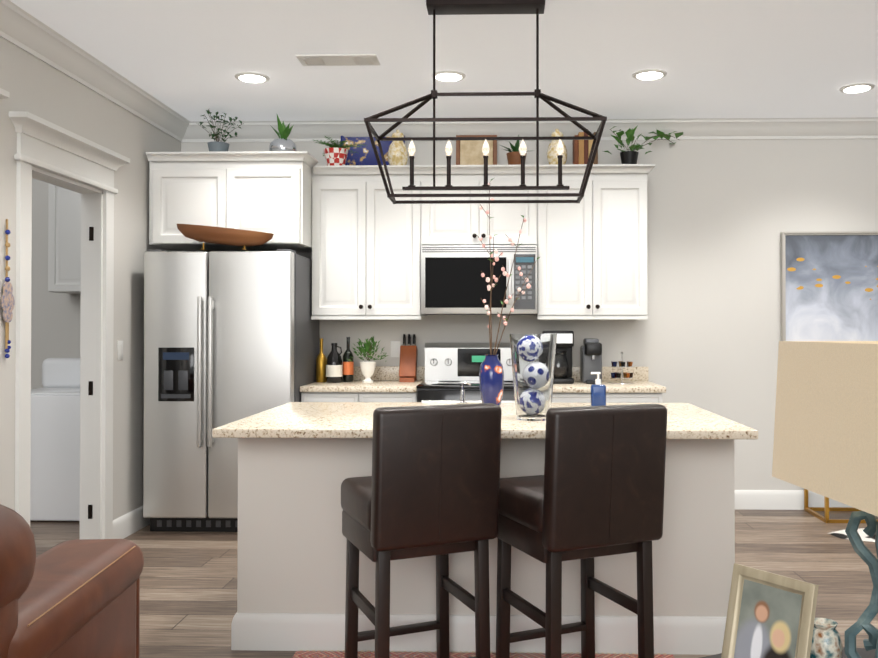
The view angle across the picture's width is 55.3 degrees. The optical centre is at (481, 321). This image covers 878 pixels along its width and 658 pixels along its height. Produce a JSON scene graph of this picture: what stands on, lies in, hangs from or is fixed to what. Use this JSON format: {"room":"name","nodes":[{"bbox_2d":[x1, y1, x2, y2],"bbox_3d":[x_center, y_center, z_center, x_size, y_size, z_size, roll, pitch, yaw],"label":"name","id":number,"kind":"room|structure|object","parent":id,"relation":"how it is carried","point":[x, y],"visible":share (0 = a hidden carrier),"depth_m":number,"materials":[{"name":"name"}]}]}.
{"room":"kitchen","nodes":[
{"label":"kitchen","id":0,"kind":"room"},
{"bbox_2d":[31,178,80,388],"bbox_3d":[-3.305,-0.038,6.906,2.090,2.740,0.120,0,-1,1],"label":"wall","id":1,"kind":"structure","parent":0,"point":[55,325],"depth_m":6.83,"materials":[{"name":"grey paint"}]},
{"bbox_2d":[48,183,80,293],"bbox_3d":[-2.966,-0.675,6.662,0.820,0.890,0.358,0,-1,1],"label":"wall cabinet","id":2,"kind":"object","parent":1,"relation":"attached to","point":[64,240],"visible":0.1,"depth_m":6.52,"materials":[{"name":"white wood"}]},
{"bbox_2d":[0,37,180,519],"bbox_3d":[-2.303,-0.077,2.571,0.120,2.740,8.600,0,-1,1],"label":"wall","id":3,"kind":"structure","parent":0,"point":[30,83],"depth_m":5.00,"materials":[{"name":"grey paint"}]},
{"bbox_2d":[0,88,9,99],"bbox_3d":[-2.194,0.129,3.227,0.106,2.339,1.082,0,-1,1],"label":"door frame","id":4,"kind":"structure","parent":3,"relation":"attached to","point":[4,94],"depth_m":3.75,"materials":[{"name":"white wood"}]},
{"bbox_2d":[1,219,14,357],"bbox_3d":[-2.196,-0.152,3.884,0.023,0.646,0.104,0,-1,1],"label":"beads","id":5,"kind":"object","parent":3,"relation":"attached to","point":[7,302],"visible":0.96,"depth_m":3.88,"materials":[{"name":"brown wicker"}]},
{"bbox_2d":[9,111,129,538],"bbox_3d":[-2.215,0.165,4.453,0.206,2.289,1.092,0,-1,1],"label":"door frame","id":6,"kind":"structure","parent":3,"relation":"attached to","point":[46,145],"depth_m":4.81,"materials":[{"name":"white wood"}]},
{"bbox_2d":[0,0,191,141],"bbox_3d":[-2.200,-1.389,2.156,0.105,0.125,7.750,0,-1,1],"label":"crown molding","id":7,"kind":"structure","parent":3,"relation":"attached to","point":[22,29],"depth_m":4.52,"materials":[{"name":"white wood"}]},
{"bbox_2d":[117,341,122,359],"bbox_3d":[-2.179,0.173,5.057,0.009,0.115,0.070,0,-1,1],"label":"switch plate","id":8,"kind":"object","parent":3,"relation":"attached to","point":[119,350],"visible":1,"depth_m":5.04,"materials":[{"name":"white plastic"}]},
{"bbox_2d":[113,506,149,538],"bbox_3d":[-2.166,1.251,5.447,0.016,0.135,1.040,0,-1,1],"label":"baseboard","id":9,"kind":"structure","parent":3,"relation":"attached to","point":[129,523],"depth_m":5.15,"materials":[{"name":"white"}]},
{"bbox_2d":[9,0,877,120],"bbox_3d":[-0.116,-1.495,2.832,9.100,0.100,9.200,0,-1,1],"label":"ceiling","id":10,"kind":"structure","parent":0,"point":[188,59],"depth_m":4.48,"materials":[{"name":"white paint"}]},
{"bbox_2d":[235,72,269,82],"bbox_3d":[-1.334,-1.420,4.881,0.199,0.011,0.199,0,-1,-8],"label":"recessed light","id":11,"kind":"object","parent":10,"relation":"in","point":[250,77],"depth_m":4.85,"materials":[{"name":"white"}]},
{"bbox_2d":[296,54,379,65],"bbox_3d":[-0.775,-1.423,4.558,0.430,0.012,0.170,0,-1,1],"label":"ceiling vent","id":12,"kind":"object","parent":10,"relation":"in","point":[337,59],"visible":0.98,"depth_m":4.54,"materials":[{"name":"white metal"}]},
{"bbox_2d":[432,71,465,81],"bbox_3d":[-0.189,-1.420,4.854,0.199,0.011,0.199,0,-1,-8],"label":"recessed light","id":13,"kind":"object","parent":10,"relation":"in","point":[453,76],"depth_m":4.83,"materials":[{"name":"white"}]},
{"bbox_2d":[364,0,606,203],"bbox_3d":[0.021,-0.992,3.774,1.041,0.889,0.376,0,-1,1],"label":"pendant chandelier","id":14,"kind":"object","parent":10,"relation":"hanging from","point":[462,7],"visible":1,"depth_m":3.76,"materials":[{"name":"brown metal"}]},
{"bbox_2d":[632,69,666,79],"bbox_3d":[0.971,-1.421,4.826,0.199,0.011,0.199,0,-1,-5],"label":"recessed light","id":15,"kind":"object","parent":10,"relation":"in","point":[648,74],"depth_m":4.79,"materials":[{"name":"white"}]},
{"bbox_2d":[839,83,874,92],"bbox_3d":[2.289,-1.418,5.095,0.199,0.011,0.199,0,-1,-8],"label":"recessed light","id":16,"kind":"object","parent":10,"relation":"in","point":[859,87],"depth_m":5.07,"materials":[{"name":"white"}]},
{"bbox_2d":[30,509,877,657],"bbox_3d":[-0.116,1.345,2.806,9.100,0.100,9.200,0,-1,1],"label":"floor","id":17,"kind":"structure","parent":0,"point":[188,594],"depth_m":4.38,"materials":[{"name":"brown wood"}]},
{"bbox_2d":[30,358,79,520],"bbox_3d":[-2.850,0.787,5.838,0.690,1.050,0.680,0,-1,1],"label":"washer","id":18,"kind":"object","parent":17,"relation":"on","point":[55,456],"visible":0.29,"depth_m":5.50,"materials":[{"name":"white metal"}]},
{"bbox_2d":[0,504,143,657],"bbox_3d":[-1.567,0.843,2.076,1.130,0.890,1.025,0,-1,-4],"label":"sofa","id":19,"kind":"object","parent":17,"relation":"on","point":[79,598],"visible":1,"depth_m":2.13,"materials":[{"name":"leather"}]},
{"bbox_2d":[143,249,318,531],"bbox_3d":[-1.617,0.437,5.524,0.920,1.765,0.855,0,-1,1],"label":"fridge","id":20,"kind":"object","parent":17,"relation":"on","point":[231,336],"visible":0.9,"depth_m":5.15,"materials":[{"name":"grey metal"}]},
{"bbox_2d":[177,224,273,250],"bbox_3d":[-1.608,-0.532,5.260,0.617,0.167,0.176,0,-1,1],"label":"dough bowl","id":21,"kind":"object","parent":20,"relation":"on","point":[224,236],"visible":1,"depth_m":5.20,"materials":[{"name":"brown wood"}]},
{"bbox_2d":[301,392,416,401],"bbox_3d":[-0.776,0.887,5.657,0.745,0.868,0.620,0,-1,1],"label":"base cabinet","id":22,"kind":"object","parent":17,"relation":"on","point":[412,397],"depth_m":5.35,"materials":[{"name":"white wood"}]},
{"bbox_2d":[416,343,514,401],"bbox_3d":[-0.021,0.732,5.556,0.764,1.175,0.748,0,-1,1],"label":"stove","id":23,"kind":"object","parent":17,"relation":"on","point":[450,368],"visible":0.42,"depth_m":5.84,"materials":[{"name":"grey metal"}]},
{"bbox_2d":[231,438,734,654],"bbox_3d":[0.024,0.870,3.748,2.001,0.866,0.916,0,-1,1],"label":"kitchen island","id":24,"kind":"object","parent":17,"relation":"on","point":[291,579],"visible":0.56,"depth_m":3.31,"materials":[{"name":"white paint"}]},
{"bbox_2d":[212,402,757,438],"bbox_3d":[0.021,0.419,3.657,2.015,0.034,1.150,0,-1,1],"label":"island countertop","id":25,"kind":"structure","parent":24,"relation":"on","point":[353,420],"depth_m":3.28,"materials":[{"name":"stone"}]},
{"bbox_2d":[458,382,470,403],"bbox_3d":[-0.083,0.352,4.145,0.066,0.109,0.047,0,-1,1],"label":"pump","id":26,"kind":"object","parent":25,"relation":"on","point":[462,398],"visible":1,"depth_m":4.14,"materials":[{"name":"white metal"}]},
{"bbox_2d":[477,178,539,405],"bbox_3d":[0.134,-0.144,4.035,0.311,1.099,0.122,0,-1,1],"label":"vase","id":27,"kind":"object","parent":25,"relation":"on","point":[491,379],"visible":0.94,"depth_m":4.01,"materials":[{"name":"blue"}]},
{"bbox_2d":[509,334,556,420],"bbox_3d":[0.215,0.225,3.439,0.196,0.350,0.196,0,-1,1],"label":"glass vase","id":28,"kind":"object","parent":25,"relation":"on","point":[533,359],"visible":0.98,"depth_m":3.37,"materials":[{"name":"clear glass"}]},
{"bbox_2d":[591,372,605,405],"bbox_3d":[0.550,0.321,3.930,0.070,0.168,0.045,0,-1,1],"label":"soap dispenser","id":29,"kind":"object","parent":25,"relation":"on","point":[598,393],"visible":0.81,"depth_m":3.91,"materials":[{"name":"blue plastic"}]},
{"bbox_2d":[292,650,673,657],"bbox_3d":[-0.006,1.289,2.624,1.470,0.008,1.340,0,-1,1],"label":"rug","id":30,"kind":"object","parent":17,"relation":"on","point":[338,654],"visible":0.67,"depth_m":3.24,"materials":[{"name":"fabric"}]},
{"bbox_2d":[341,403,501,657],"bbox_3d":[-0.226,0.783,2.948,0.438,1.010,0.511,0,-1,-24],"label":"bar stool","id":31,"kind":"object","parent":30,"relation":"on","point":[430,486],"visible":1,"depth_m":2.75,"materials":[{"name":"brown leather"}]},
{"bbox_2d":[496,403,666,657],"bbox_3d":[0.329,0.783,2.935,0.438,1.010,0.511,0,-1,-24],"label":"bar stool","id":32,"kind":"object","parent":30,"relation":"on","point":[596,489],"visible":0.92,"depth_m":2.75,"materials":[{"name":"brown leather"}]},
{"bbox_2d":[552,393,661,402],"bbox_3d":[0.763,0.886,5.620,0.795,0.868,0.620,0,-1,1],"label":"base cabinet","id":33,"kind":"object","parent":17,"relation":"on","point":[556,397],"depth_m":5.32,"materials":[{"name":"white"}]},
{"bbox_2d":[300,366,665,392],"bbox_3d":[0.013,0.384,5.631,2.325,0.137,0.657,0,-1,1],"label":"countertop","id":34,"kind":"structure","parent":33,"relation":"on","point":[385,378],"depth_m":5.52,"materials":[{"name":"stone"}]},
{"bbox_2d":[316,338,326,381],"bbox_3d":[-1.101,0.266,5.771,0.072,0.300,0.072,0,-1,1],"label":"bottle","id":35,"kind":"object","parent":34,"relation":"on","point":[321,359],"visible":1,"depth_m":5.74,"materials":[{"name":"gold metal"}]},
{"bbox_2d":[326,343,342,382],"bbox_3d":[-1.007,0.281,5.738,0.114,0.270,0.112,0,-1,1],"label":"bottle","id":36,"kind":"object","parent":34,"relation":"on","point":[334,369],"visible":1,"depth_m":5.70,"materials":[{"name":"black glass"}]},
{"bbox_2d":[343,337,353,381],"bbox_3d":[-0.920,0.261,5.796,0.076,0.310,0.076,0,-1,1],"label":"wine bottle","id":37,"kind":"object","parent":34,"relation":"on","point":[348,370],"visible":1,"depth_m":5.77,"materials":[{"name":"black glass"}]},
{"bbox_2d":[348,336,387,382],"bbox_3d":[-0.772,0.255,5.720,0.303,0.322,0.287,0,-1,1],"label":"potted plant","id":38,"kind":"object","parent":34,"relation":"on","point":[367,368],"visible":1,"depth_m":5.68,"materials":[{"name":"white ceramic"}]},
{"bbox_2d":[399,334,417,381],"bbox_3d":[-0.509,0.252,5.859,0.115,0.330,0.205,0,-1,1],"label":"knife block","id":39,"kind":"object","parent":34,"relation":"on","point":[408,363],"visible":1,"depth_m":5.82,"materials":[{"name":"brown wood"}]},
{"bbox_2d":[542,331,573,383],"bbox_3d":[0.519,0.238,5.700,0.207,0.355,0.245,0,-1,1],"label":"coffee maker","id":40,"kind":"object","parent":34,"relation":"on","point":[563,360],"visible":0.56,"depth_m":5.58,"materials":[{"name":"black plastic"}]},
{"bbox_2d":[580,338,601,383],"bbox_3d":[0.753,0.265,5.696,0.130,0.300,0.280,0,-1,1],"label":"espresso machine","id":41,"kind":"object","parent":34,"relation":"on","point":[590,355],"visible":0.94,"depth_m":5.64,"materials":[{"name":"grey plastic"}]},
{"bbox_2d":[609,352,634,383],"bbox_3d":[0.952,0.307,5.651,0.170,0.215,0.170,0,-1,1],"label":"pod holder","id":42,"kind":"object","parent":34,"relation":"on","point":[622,373],"visible":1,"depth_m":5.62,"materials":[{"name":"silver metal"}]},
{"bbox_2d":[701,647,875,657],"bbox_3d":[0.696,0.981,1.220,1.100,0.600,1.100,0,-1,1],"label":"side table","id":43,"kind":"object","parent":17,"relation":"on","point":[863,653],"visible":0.06,"depth_m":1.72,"materials":[{"name":"brown wood"}]},
{"bbox_2d":[721,563,818,657],"bbox_3d":[0.554,0.582,1.566,0.081,0.214,0.172,16,-10,-35],"label":"framed picture","id":44,"kind":"object","parent":43,"relation":"on","point":[770,615],"visible":1,"depth_m":1.55,"materials":[{"name":"beige wood"}]},
{"bbox_2d":[772,341,877,657],"bbox_3d":[0.759,0.350,1.549,0.270,0.664,0.400,0,-1,-6],"label":"table lamp","id":45,"kind":"object","parent":43,"relation":"on","point":[826,429],"visible":1,"depth_m":1.54,"materials":[{"name":"linen"},{"name":"teal verdigris metal"}]},
{"bbox_2d":[810,618,842,657],"bbox_3d":[0.678,0.639,1.653,0.068,0.090,0.067,0,-1,1],"label":"vase","id":46,"kind":"object","parent":43,"relation":"on","point":[826,641],"visible":0.85,"depth_m":1.63,"materials":[{"name":"multicoloured ceramic"}]},
{"bbox_2d":[804,489,877,522],"bbox_3d":[2.913,1.076,5.662,1.304,0.490,0.394,0,-1,1],"label":"bench","id":47,"kind":"object","parent":17,"relation":"on","point":[826,508],"visible":0.25,"depth_m":5.71,"materials":[{"name":"gold metal"}]},
{"bbox_2d":[828,528,875,541],"bbox_3d":[3.035,1.310,4.869,1.789,0.001,0.936,0,-1,1],"label":"cowhide rug","id":48,"kind":"object","parent":17,"relation":"on","point":[842,534],"visible":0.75,"depth_m":5.14,"materials":[{"name":"white fur"}]},
{"bbox_2d":[181,139,877,489],"bbox_3d":[1.115,-0.046,6.000,6.790,2.740,0.120,0,-1,1],"label":"wall","id":49,"kind":"structure","parent":0,"point":[722,215],"depth_m":5.93,"materials":[{"name":"grey paint"}]},
{"bbox_2d":[146,151,313,251],"bbox_3d":[-1.644,-0.792,5.701,0.998,0.585,0.616,0,-1,1],"label":"upper cabinet","id":50,"kind":"object","parent":49,"relation":"attached to","point":[272,192],"depth_m":5.40,"materials":[{"name":"white wood"}]},
{"bbox_2d":[198,109,241,151],"bbox_3d":[-1.778,-1.268,5.679,0.287,0.366,0.362,0,-1,1],"label":"decorative plant","id":51,"kind":"object","parent":50,"relation":"on","point":[216,146],"visible":0.88,"depth_m":5.64,"materials":[{"name":"green plant"}]},
{"bbox_2d":[269,115,296,150],"bbox_3d":[-1.334,-1.238,5.664,0.184,0.305,0.233,0,-1,1],"label":"potted plant","id":52,"kind":"object","parent":50,"relation":"on","point":[283,143],"visible":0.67,"depth_m":5.58,"materials":[{"name":"green plant"}]},
{"bbox_2d":[310,159,425,318],"bbox_3d":[-0.771,-0.562,5.813,0.742,1.047,0.347,0,-1,1],"label":"upper cabinet","id":53,"kind":"object","parent":49,"relation":"attached to","point":[358,233],"depth_m":5.64,"materials":[{"name":"white wood"}]},
{"bbox_2d":[311,136,366,165],"bbox_3d":[-0.958,-1.154,5.778,0.387,0.221,0.321,0,-1,1],"label":"fern","id":54,"kind":"object","parent":53,"relation":"on","point":[335,154],"visible":0.98,"depth_m":5.69,"materials":[{"name":"green plant"}]},
{"bbox_2d":[340,136,404,164],"bbox_3d":[-0.772,-1.205,5.949,0.460,0.317,0.070,0,-1,1],"label":"tray","id":55,"kind":"object","parent":53,"relation":"on","point":[365,155],"visible":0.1,"depth_m":5.95,"materials":[{"name":"blue ceramic"}]},
{"bbox_2d":[388,130,407,164],"bbox_3d":[-0.576,-1.188,5.791,0.143,0.288,0.143,0,-1,1],"label":"ginger jar","id":56,"kind":"object","parent":53,"relation":"on","point":[397,153],"visible":0.65,"depth_m":5.74,"materials":[{"name":"beige ceramic"}]},
{"bbox_2d":[391,341,399,356],"bbox_3d":[-0.611,0.196,5.976,0.070,0.115,0.006,0,-1,1],"label":"electrical outlet plate","id":57,"kind":"object","parent":49,"relation":"attached to","point":[395,348],"visible":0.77,"depth_m":5.97,"materials":[{"name":"white plastic"}]},
{"bbox_2d":[422,165,537,246],"bbox_3d":[-0.009,-0.778,5.797,0.783,0.530,0.347,0,-1,1],"label":"upper cabinet","id":58,"kind":"object","parent":49,"relation":"attached to","point":[442,224],"depth_m":5.63,"materials":[{"name":"white wood"}]},
{"bbox_2d":[456,135,496,164],"bbox_3d":[-0.032,-1.185,5.929,0.290,0.279,0.062,0,-1,1],"label":"decorative frame","id":59,"kind":"object","parent":58,"relation":"on","point":[468,152],"visible":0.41,"depth_m":5.93,"materials":[{"name":"brown wood"}]},
{"bbox_2d":[421,245,536,314],"bbox_3d":[-0.010,-0.279,5.742,0.775,0.456,0.446,0,-1,1],"label":"microwave","id":60,"kind":"object","parent":58,"relation":"attached to","point":[453,282],"visible":0.94,"depth_m":5.56,"materials":[{"name":"grey metal"}]},
{"bbox_2d":[500,135,533,164],"bbox_3d":[0.247,-1.158,5.763,0.256,0.228,0.242,0,-1,1],"label":"succulent","id":61,"kind":"object","parent":58,"relation":"on","point":[513,156],"visible":0.52,"depth_m":5.70,"materials":[{"name":"green plant"}]},
{"bbox_2d":[192,117,877,141],"bbox_3d":[1.132,-1.355,5.899,6.350,0.125,0.105,0,-1,1],"label":"crown molding","id":62,"kind":"structure","parent":49,"relation":"attached to","point":[859,127],"depth_m":5.91,"materials":[{"name":"white wood"}]},
{"bbox_2d":[535,164,649,318],"bbox_3d":[0.751,-0.541,5.777,0.737,1.005,0.347,0,-1,1],"label":"upper cabinet","id":63,"kind":"object","parent":49,"relation":"attached to","point":[592,252],"depth_m":5.61,"materials":[{"name":"white wood"}]},
{"bbox_2d":[547,129,566,163],"bbox_3d":[0.524,-1.188,5.765,0.143,0.288,0.143,0,-1,1],"label":"ginger jar","id":64,"kind":"object","parent":63,"relation":"on","point":[552,155],"visible":0.73,"depth_m":5.72,"materials":[{"name":"beige ceramic"}]},
{"bbox_2d":[573,129,597,163],"bbox_3d":[0.720,-1.179,5.791,0.160,0.270,0.162,0,-1,1],"label":"books","id":65,"kind":"object","parent":63,"relation":"on","point":[581,150],"visible":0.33,"depth_m":5.71,"materials":[{"name":"brown paper"}]},
{"bbox_2d":[602,125,682,163],"bbox_3d":[1.113,-1.192,5.720,0.562,0.295,0.527,0,-1,1],"label":"pothos","id":66,"kind":"object","parent":63,"relation":"on","point":[629,157],"visible":0.88,"depth_m":5.68,"materials":[{"name":"green plant"}]},
{"bbox_2d":[735,490,850,509],"bbox_3d":[1.073,1.256,5.922,6.470,0.135,0.016,0,-1,1],"label":"baseboard","id":67,"kind":"structure","parent":49,"relation":"attached to","point":[744,499],"depth_m":5.89,"materials":[{"name":"white"}]},
{"bbox_2d":[781,231,877,340],"bbox_3d":[2.743,-0.177,5.879,1.250,0.910,0.043,0,-1,1],"label":"framed painting","id":68,"kind":"object","parent":49,"relation":"attached to","point":[829,285],"visible":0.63,"depth_m":5.88,"materials":[{"name":"silver metal"}]}
]}

